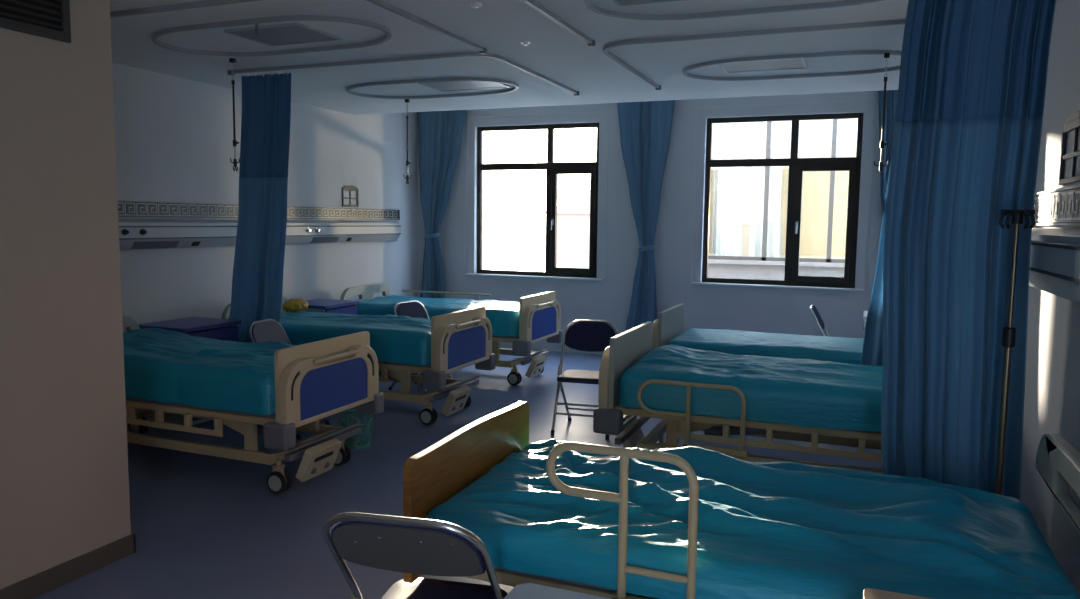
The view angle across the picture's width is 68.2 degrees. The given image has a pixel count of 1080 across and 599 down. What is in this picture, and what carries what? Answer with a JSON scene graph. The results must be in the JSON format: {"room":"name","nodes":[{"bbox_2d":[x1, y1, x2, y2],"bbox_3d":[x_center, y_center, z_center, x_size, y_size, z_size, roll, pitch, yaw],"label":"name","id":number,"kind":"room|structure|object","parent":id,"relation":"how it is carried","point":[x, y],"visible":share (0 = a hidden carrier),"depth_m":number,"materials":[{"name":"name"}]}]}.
{"room":"hospital room","nodes":[
{"label":"hospital room","id":0,"kind":"room"},
{"bbox_2d":[0,0,130,588],"bbox_3d":[-3.892,-0.041,2.208,2.335,2.860,4.355,3,6,22],"label":"wall partition","id":1,"kind":"structure","parent":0,"point":[64,475],"depth_m":3.50,"materials":[{"name":"paint"}]},
{"bbox_2d":[0,0,70,42],"bbox_3d":[-2.312,-1.260,2.824,0.018,0.400,1.390,3,6,22],"label":"air vent","id":2,"kind":"object","parent":1,"relation":"in","point":[50,19],"visible":1,"depth_m":3.35,"materials":[{"name":"grey metal"}]},
{"bbox_2d":[0,533,135,598],"bbox_3d":[-3.899,1.333,2.348,2.349,0.098,4.369,3,6,22],"label":"baseboard","id":3,"kind":"structure","parent":1,"relation":"attached to","point":[41,583],"depth_m":3.60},
{"bbox_2d":[112,63,417,332],"bbox_3d":[-3.853,-0.599,5.633,0.200,3.300,11.200,3,6,22],"label":"wall","id":4,"kind":"structure","parent":0,"point":[174,137],"depth_m":7.54,"materials":[{"name":"paint"}]},
{"bbox_2d":[118,200,399,220],"bbox_3d":[-2.934,-0.839,7.588,0.018,0.149,5.940,3,6,22],"label":"decorative border","id":5,"kind":"object","parent":4,"relation":"attached to","point":[126,208],"visible":0.65,"depth_m":7.44,"materials":[{"name":"beige"}]},
{"bbox_2d":[118,219,400,249],"bbox_3d":[-2.900,-0.623,7.519,0.155,0.250,5.800,3,6,22],"label":"bedhead panel","id":6,"kind":"object","parent":4,"relation":"attached to","point":[134,234],"visible":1,"depth_m":7.35,"materials":[{"name":"grey metal"}]},
{"bbox_2d":[122,229,128,234],"bbox_3d":[-3.306,-0.538,6.369,0.040,0.052,0.051,3,6,22],"label":"outlet","id":7,"kind":"object","parent":6,"relation":"attached to","point":[124,231],"depth_m":6.36,"materials":[{"name":"black plastic"}]},
{"bbox_2d":[140,229,146,234],"bbox_3d":[-3.242,-0.553,6.526,0.040,0.052,0.051,3,6,22],"label":"outlet","id":8,"kind":"object","parent":6,"relation":"attached to","point":[142,231],"depth_m":6.52,"materials":[{"name":"black plastic"}]},
{"bbox_2d":[131,241,179,248],"bbox_3d":[-3.234,-0.462,6.716,0.050,0.064,0.460,3,6,22],"label":"reading lamp","id":9,"kind":"object","parent":6,"relation":"attached to","point":[134,244],"depth_m":6.71,"materials":[{"name":"grey plastic"}]},
{"bbox_2d":[191,241,200,245],"bbox_3d":[-3.071,-0.499,7.112,0.036,0.045,0.085,3,6,22],"label":"power socket","id":10,"kind":"object","parent":6,"relation":"attached to","point":[193,243],"depth_m":7.11,"materials":[{"name":"black plastic"}]},
{"bbox_2d":[310,237,338,242],"bbox_3d":[-2.377,-0.659,8.819,0.050,0.064,0.460,3,6,22],"label":"reading lamp","id":11,"kind":"object","parent":6,"relation":"attached to","point":[313,239],"depth_m":8.81,"materials":[{"name":"grey plastic"}]},
{"bbox_2d":[342,186,358,206],"bbox_3d":[-2.218,-1.210,9.326,0.013,0.248,0.310,3,6,22],"label":"lattice","id":12,"kind":"object","parent":4,"relation":"attached to","point":[348,188],"visible":1,"depth_m":9.32,"materials":[{"name":"grey wood"}]},
{"bbox_2d":[34,347,881,598],"bbox_3d":[-0.814,1.248,4.676,6.720,0.120,11.400,3,6,22],"label":"floor","id":13,"kind":"structure","parent":0,"point":[203,526],"depth_m":4.75,"materials":[{"name":"plastic"}]},
{"bbox_2d":[138,317,241,424],"bbox_3d":[-2.838,0.584,6.490,0.532,0.800,0.604,3,6,22],"label":"base cabinet","id":14,"kind":"object","parent":13,"relation":"on","point":[212,328],"visible":0.29,"depth_m":6.34,"materials":[{"name":"blue"}]},
{"bbox_2d":[122,316,383,493],"bbox_3d":[-2.267,0.645,5.374,2.230,0.910,1.010,3,6,22],"label":"hospital bed","id":15,"kind":"object","parent":13,"relation":"on","point":[275,390],"visible":0.83,"depth_m":4.87,"materials":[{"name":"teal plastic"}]},
{"bbox_2d":[248,319,329,439],"bbox_3d":[-1.988,0.598,6.208,0.519,0.866,0.472,2,6,14],"label":"folding chair","id":16,"kind":"object","parent":13,"relation":"on","point":[265,330],"visible":0.38,"depth_m":6.20,"materials":[{"name":"grey plastic"}]},
{"bbox_2d":[282,299,359,314],"bbox_3d":[-2.230,0.426,8.168,0.532,0.800,0.584,3,6,22],"label":"base cabinet","id":17,"kind":"object","parent":13,"relation":"on","point":[315,305],"visible":0.26,"depth_m":8.06,"materials":[{"name":"blue"}]},
{"bbox_2d":[340,406,373,448],"bbox_3d":[-1.333,0.920,5.811,0.264,0.299,0.264,3,6,22],"label":"basket","id":18,"kind":"object","parent":13,"relation":"on","point":[365,443],"visible":0.59,"depth_m":5.75,"materials":[{"name":"teal plastic"}]},
{"bbox_2d":[221,297,495,424],"bbox_3d":[-1.598,0.491,7.016,2.230,0.910,1.010,3,6,22],"label":"hospital bed","id":19,"kind":"object","parent":13,"relation":"on","point":[438,346],"visible":0.71,"depth_m":6.49,"materials":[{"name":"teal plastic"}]},
{"bbox_2d":[283,298,308,312],"bbox_3d":[-2.285,0.057,7.461,0.189,0.143,0.260,6,8,42],"label":"cloth bundle","id":20,"kind":"object","parent":19,"relation":"on","point":[292,305],"visible":1,"depth_m":7.40,"materials":[{"name":"yellow fabric"}]},
{"bbox_2d":[322,512,507,598],"bbox_3d":[-0.335,0.987,2.407,0.501,0.875,0.540,2,6,12],"label":"folding chair","id":21,"kind":"object","parent":13,"relation":"on","point":[420,546],"visible":0.98,"depth_m":2.19,"materials":[{"name":"silver metal"}]},
{"bbox_2d":[388,300,452,392],"bbox_3d":[-1.147,0.457,7.742,0.519,0.866,0.472,4,7,32],"label":"folding chair","id":22,"kind":"object","parent":13,"relation":"on","point":[412,308],"visible":0.39,"depth_m":7.78,"materials":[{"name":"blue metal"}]},
{"bbox_2d":[341,284,562,385],"bbox_3d":[-0.949,0.342,8.611,2.242,0.910,1.028,3,6,22],"label":"hospital bed","id":23,"kind":"object","parent":13,"relation":"on","point":[535,318],"visible":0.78,"depth_m":8.18,"materials":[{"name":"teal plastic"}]},
{"bbox_2d":[504,583,610,598],"bbox_3d":[0.160,1.159,2.098,0.640,0.585,0.400,3,6,22],"label":"table","id":24,"kind":"object","parent":13,"relation":"on","point":[527,590],"visible":1,"depth_m":2.29,"materials":[{"name":"white plastic"}]},
{"bbox_2d":[550,320,618,439],"bbox_3d":[0.372,0.615,6.312,0.472,0.866,0.519,2,6,15],"label":"folding chair","id":25,"kind":"object","parent":13,"relation":"on","point":[582,335],"visible":0.77,"depth_m":6.37,"materials":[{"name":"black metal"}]},
{"bbox_2d":[593,322,882,473],"bbox_3d":[1.512,0.716,4.740,2.260,0.980,1.057,3,6,22],"label":"hospital bed","id":26,"kind":"object","parent":13,"relation":"on","point":[718,394],"visible":0.61,"depth_m":4.52,"materials":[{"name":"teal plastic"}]},
{"bbox_2d":[403,401,1079,598],"bbox_3d":[0.645,0.893,2.673,1.975,1.013,1.052,3,6,22],"label":"hospital bed","id":27,"kind":"object","parent":13,"relation":"on","point":[689,522],"visible":0.95,"depth_m":2.44,"materials":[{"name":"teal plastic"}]},
{"bbox_2d":[652,303,863,364],"bbox_3d":[2.092,0.565,6.701,2.230,0.910,1.010,3,6,22],"label":"hospital bed","id":28,"kind":"object","parent":13,"relation":"on","point":[668,329],"visible":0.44,"depth_m":6.58,"materials":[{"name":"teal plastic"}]},
{"bbox_2d":[810,304,829,336],"bbox_3d":[2.865,0.490,7.875,0.519,0.866,0.472,3,6,22],"label":"folding chair","id":29,"kind":"object","parent":13,"relation":"on","point":[815,313],"visible":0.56,"depth_m":7.79,"materials":[{"name":"silver metal"}]},
{"bbox_2d":[863,311,867,332],"bbox_3d":[3.163,0.556,7.272,0.432,0.840,0.524,3,6,22],"label":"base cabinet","id":30,"kind":"object","parent":13,"relation":"on","point":[865,312],"visible":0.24,"depth_m":7.15,"materials":[{"name":"white plastic"}]},
{"bbox_2d":[863,588,931,598],"bbox_3d":[0.994,1.116,1.644,0.644,0.780,0.432,3,6,22],"label":"base cabinet","id":31,"kind":"object","parent":13,"relation":"on","point":[868,593],"visible":1,"depth_m":1.88,"materials":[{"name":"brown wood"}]},
{"bbox_2d":[995,209,1035,494],"bbox_3d":[1.756,0.519,3.032,0.315,1.711,0.301,3,6,22],"label":"stand","id":32,"kind":"object","parent":13,"relation":"on","point":[1009,332],"visible":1,"depth_m":2.98,"materials":[{"name":"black metal"}]},
{"bbox_2d":[110,0,907,114],"bbox_3d":[-1.083,-1.806,3.621,6.720,0.440,9.780,3,6,22],"label":"ceiling","id":33,"kind":"structure","parent":0,"point":[553,52],"depth_m":5.64,"materials":[{"name":"white paint"}]},
{"bbox_2d":[255,24,258,36],"bbox_3d":[-1.746,-1.667,4.912,0.040,0.105,0.040,3,6,22],"label":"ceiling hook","id":34,"kind":"object","parent":33,"relation":"attached to","point":[256,25],"visible":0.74,"depth_m":4.91,"materials":[{"name":"grey metal"}]},
{"bbox_2d":[151,15,391,56],"bbox_3d":[-1.810,-1.749,5.332,1.788,0.026,0.828,3,6,22],"label":"rail","id":35,"kind":"object","parent":33,"relation":"attached to","point":[155,35],"visible":1,"depth_m":5.13,"materials":[{"name":"grey metal"}]},
{"bbox_2d":[229,58,239,171],"bbox_3d":[-2.293,-1.380,5.975,0.047,0.833,0.088,-4,8,-42],"label":"hanger","id":36,"kind":"object","parent":35,"relation":"hanging from","point":[232,60],"visible":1,"depth_m":5.97,"materials":[{"name":"black metal"}]},
{"bbox_2d":[224,22,341,45],"bbox_3d":[-1.694,-1.749,5.274,0.600,0.012,0.460,3,6,22],"label":"recessed light","id":37,"kind":"object","parent":33,"relation":"in","point":[288,33],"visible":1,"depth_m":5.25,"materials":[{"name":"grey plastic"}]},
{"bbox_2d":[110,0,486,53],"bbox_3d":[-2.093,-1.758,5.446,3.034,0.037,1.664,3,6,22],"label":"rail","id":38,"kind":"object","parent":33,"relation":"attached to","point":[205,3],"visible":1,"depth_m":4.64,"materials":[{"name":"grey metal"}]},
{"bbox_2d":[227,52,578,95],"bbox_3d":[-1.107,-1.903,7.031,2.404,0.037,1.934,3,6,22],"label":"rail","id":39,"kind":"object","parent":33,"relation":"attached to","point":[461,54],"visible":0.94,"depth_m":6.16,"materials":[{"name":"grey metal"}]},
{"bbox_2d":[229,70,290,342],"bbox_3d":[-2.348,-0.615,6.617,0.769,2.472,0.080,3,6,22],"label":"curtain","id":40,"kind":"object","parent":39,"relation":"hanging from","point":[258,268],"visible":0.84,"depth_m":6.56,"materials":[{"name":"blue fabric"}]},
{"bbox_2d":[346,77,518,98],"bbox_3d":[-1.004,-1.937,7.338,1.708,0.026,0.848,3,6,22],"label":"rail","id":41,"kind":"object","parent":33,"relation":"attached to","point":[516,86],"visible":1,"depth_m":7.18,"materials":[{"name":"grey metal"}]},
{"bbox_2d":[403,99,411,183],"bbox_3d":[-1.314,-1.559,7.901,0.047,0.833,0.088,-4,8,-42],"label":"hanger","id":42,"kind":"object","parent":41,"relation":"hanging from","point":[407,101],"visible":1,"depth_m":7.90,"materials":[{"name":"black metal"}]},
{"bbox_2d":[418,78,510,91],"bbox_3d":[-0.674,-1.921,7.140,0.700,0.012,0.460,3,6,22],"label":"recessed light","id":43,"kind":"object","parent":33,"relation":"in","point":[443,86],"visible":0.84,"depth_m":7.15,"materials":[{"name":"grey plastic"}]},
{"bbox_2d":[424,81,504,90],"bbox_3d":[-0.674,-1.923,7.140,0.660,0.008,0.420,3,6,22],"label":"diffuser","id":44,"kind":"object","parent":43,"relation":"attached to","point":[442,85],"depth_m":7.16,"materials":[{"name":"grey plastic"}]},
{"bbox_2d":[469,1,481,7],"bbox_3d":[-0.361,-1.648,4.469,0.072,0.024,0.072,3,6,22],"label":"smoke detector","id":45,"kind":"object","parent":33,"relation":"attached to","point":[474,4],"visible":1,"depth_m":4.45,"materials":[{"name":"white plastic"}]},
{"bbox_2d":[520,40,530,44],"bbox_3d":[-0.098,-1.737,5.405,0.072,0.024,0.072,3,6,22],"label":"smoke detector","id":46,"kind":"object","parent":33,"relation":"attached to","point":[524,42],"visible":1,"depth_m":5.38,"materials":[{"name":"white plastic"}]},
{"bbox_2d":[522,0,594,46],"bbox_3d":[1.166,-1.594,4.166,2.464,0.037,1.644,3,6,22],"label":"rail","id":47,"kind":"object","parent":33,"relation":"attached to","point":[591,43],"visible":1,"depth_m":4.78,"materials":[{"name":"grey metal"}]},
{"bbox_2d":[881,0,1055,500],"bbox_3d":[1.691,-0.181,3.203,0.577,2.572,0.156,3,6,22],"label":"curtain","id":48,"kind":"object","parent":47,"relation":"hanging from","point":[973,74],"visible":0.78,"depth_m":3.20,"materials":[{"name":"blue fabric"}]},
{"bbox_2d":[613,0,683,5],"bbox_3d":[0.600,-1.615,4.178,0.500,0.012,0.400,3,6,22],"label":"recessed light","id":49,"kind":"object","parent":33,"relation":"in","point":[618,2],"visible":1,"depth_m":4.37,"materials":[{"name":"grey plastic"}]},
{"bbox_2d":[617,0,664,3],"bbox_3d":[0.600,-1.617,4.178,0.460,0.008,0.360,3,6,22],"label":"diffuser","id":50,"kind":"object","parent":49,"relation":"attached to","point":[618,1],"depth_m":4.37,"materials":[{"name":"grey plastic"}]},
{"bbox_2d":[585,0,883,19],"bbox_3d":[1.106,-1.597,4.125,1.808,0.026,0.848,3,6,22],"label":"rail","id":51,"kind":"object","parent":33,"relation":"attached to","point":[588,3],"visible":1,"depth_m":4.53,"materials":[{"name":"grey metal"}]},
{"bbox_2d":[603,19,905,89],"bbox_3d":[1.807,-1.750,5.820,2.404,0.037,1.844,3,6,22],"label":"rail","id":52,"kind":"object","parent":33,"relation":"attached to","point":[607,47],"visible":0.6,"depth_m":5.09,"materials":[{"name":"grey metal"}]},
{"bbox_2d":[861,157,891,365],"bbox_3d":[2.247,-0.449,4.961,0.428,2.372,0.101,3,6,22],"label":"curtain","id":53,"kind":"object","parent":52,"relation":"hanging from","point":[872,352],"visible":0.13,"depth_m":5.04,"materials":[{"name":"blue fabric"}]},
{"bbox_2d":[718,58,806,72],"bbox_3d":[1.705,-1.791,6.096,0.620,0.012,0.420,3,6,22],"label":"recessed light","id":54,"kind":"object","parent":33,"relation":"in","point":[799,63],"visible":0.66,"depth_m":6.10,"materials":[{"name":"grey plastic"}]},
{"bbox_2d":[683,50,901,80],"bbox_3d":[1.978,-1.781,6.105,1.768,0.026,0.848,3,6,22],"label":"rail","id":55,"kind":"object","parent":33,"relation":"attached to","point":[686,73],"visible":0.77,"depth_m":6.09,"materials":[{"name":"grey metal"}]},
{"bbox_2d":[874,53,889,174],"bbox_3d":[2.389,-1.283,5.540,0.047,0.833,0.088,-4,8,-42],"label":"hanger","id":56,"kind":"object","parent":55,"relation":"hanging from","point":[886,55],"visible":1,"depth_m":5.54,"materials":[{"name":"black metal"}]},
{"bbox_2d":[417,91,881,342],"bbox_3d":[1.318,-0.940,9.693,6.720,3.300,0.240,3,6,22],"label":"wall","id":57,"kind":"structure","parent":0,"point":[765,310],"depth_m":9.47,"materials":[{"name":"paint"}]},
{"bbox_2d":[417,110,466,297],"bbox_3d":[-1.289,-1.046,10.508,0.748,3.052,0.116,3,6,22],"label":"window curtain","id":58,"kind":"object","parent":57,"relation":"hanging from","point":[440,133],"visible":0.75,"depth_m":10.50,"materials":[{"name":"blue fabric"}]},
{"bbox_2d":[466,111,608,280],"bbox_3d":[-0.056,-1.300,10.133,1.930,2.060,0.180,3,6,22],"label":"window","id":59,"kind":"structure","parent":57,"relation":"in","point":[552,168],"depth_m":10.09,"materials":[{"name":"black metal"}]},
{"bbox_2d":[500,341,603,354],"bbox_3d":[1.252,0.659,9.733,6.320,0.110,0.014,3,6,22],"label":"baseboard","id":60,"kind":"structure","parent":57,"relation":"attached to","point":[538,345],"depth_m":10.17,"materials":[{"name":"grey"}]},
{"bbox_2d":[617,100,674,330],"bbox_3d":[1.228,-0.917,9.494,0.714,3.052,0.116,3,6,22],"label":"window curtain","id":61,"kind":"object","parent":57,"relation":"hanging from","point":[645,127],"visible":0.84,"depth_m":9.46,"materials":[{"name":"blue fabric"}]},
{"bbox_2d":[691,100,875,291],"bbox_3d":[2.705,-1.159,9.021,1.930,2.060,0.180,3,6,22],"label":"window","id":62,"kind":"structure","parent":57,"relation":"in","point":[792,278],"depth_m":8.97,"materials":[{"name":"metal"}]},
{"bbox_2d":[878,90,897,216],"bbox_3d":[3.809,-0.785,8.454,0.552,3.052,0.116,3,6,19],"label":"window curtain","id":63,"kind":"object","parent":57,"relation":"hanging from","point":[891,95],"visible":0.06,"depth_m":8.42,"materials":[{"name":"blue fabric"}]},
{"bbox_2d":[1021,0,1079,592],"bbox_3d":[2.188,-0.290,3.200,0.200,3.300,11.200,3,6,22],"label":"wall","id":64,"kind":"structure","parent":0,"point":[1052,378],"depth_m":3.22,"materials":[{"name":"paint"}]},
{"bbox_2d":[1029,228,1079,303],"bbox_3d":[2.116,-0.191,3.510,0.155,0.250,6.300,3,6,22],"label":"rail","id":65,"kind":"object","parent":64,"relation":"attached to","point":[1054,252],"visible":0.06,"depth_m":2.77,"materials":[{"name":"grey metal"}]},
{"bbox_2d":[1034,184,1079,225],"bbox_3d":[2.163,-0.390,3.418,0.018,0.149,6.400,3,6,22],"label":"frieze","id":66,"kind":"object","parent":64,"relation":"attached to","point":[1060,206],"visible":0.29,"depth_m":3.15,"materials":[{"name":"white"}]},
{"bbox_2d":[1058,111,1079,184],"bbox_3d":[2.000,-0.569,2.985,0.013,0.263,0.390,3,6,22],"label":"lattice","id":67,"kind":"object","parent":64,"relation":"attached to","point":[1071,123],"visible":1,"depth_m":3.02,"materials":[{"name":"grey wood"}]},
{"label":"outside","id":68,"kind":"structure","parent":0,"visible":0},
{"bbox_2d":[482,243,544,270],"bbox_3d":[13.080,-1.075,32.343,80.000,0.100,50.300,3,6,22],"label":"ground","id":69,"kind":"structure","parent":68,"point":[524,257],"depth_m":41.70,"materials":[{"name":"white"}]},
{"bbox_2d":[544,190,589,267],"bbox_3d":[1.748,-1.029,16.003,2.800,2.750,2.180,3,6,22],"label":"annex","id":70,"kind":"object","parent":69,"relation":"on","point":[573,215],"visible":0.13,"depth_m":15.32,"materials":[{"name":"paint"}]},
{"bbox_2d":[708,119,857,279],"bbox_3d":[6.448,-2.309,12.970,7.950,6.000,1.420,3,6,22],"label":"window glass","id":71,"kind":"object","parent":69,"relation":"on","point":[748,218],"visible":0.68,"depth_m":13.90,"materials":[{"name":"glass"}]},
{"bbox_2d":[711,122,749,255],"bbox_3d":[3.312,-2.141,13.863,0.589,2.780,0.100,3,6,22],"label":"window pane","id":72,"kind":"object","parent":71,"relation":"hanging from","point":[731,139],"depth_m":13.89,"materials":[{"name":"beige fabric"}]},
{"bbox_2d":[749,121,787,256],"bbox_3d":[3.913,-2.111,13.621,0.586,2.780,0.100,3,6,22],"label":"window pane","id":73,"kind":"object","parent":71,"relation":"hanging from","point":[778,129],"depth_m":13.66,"materials":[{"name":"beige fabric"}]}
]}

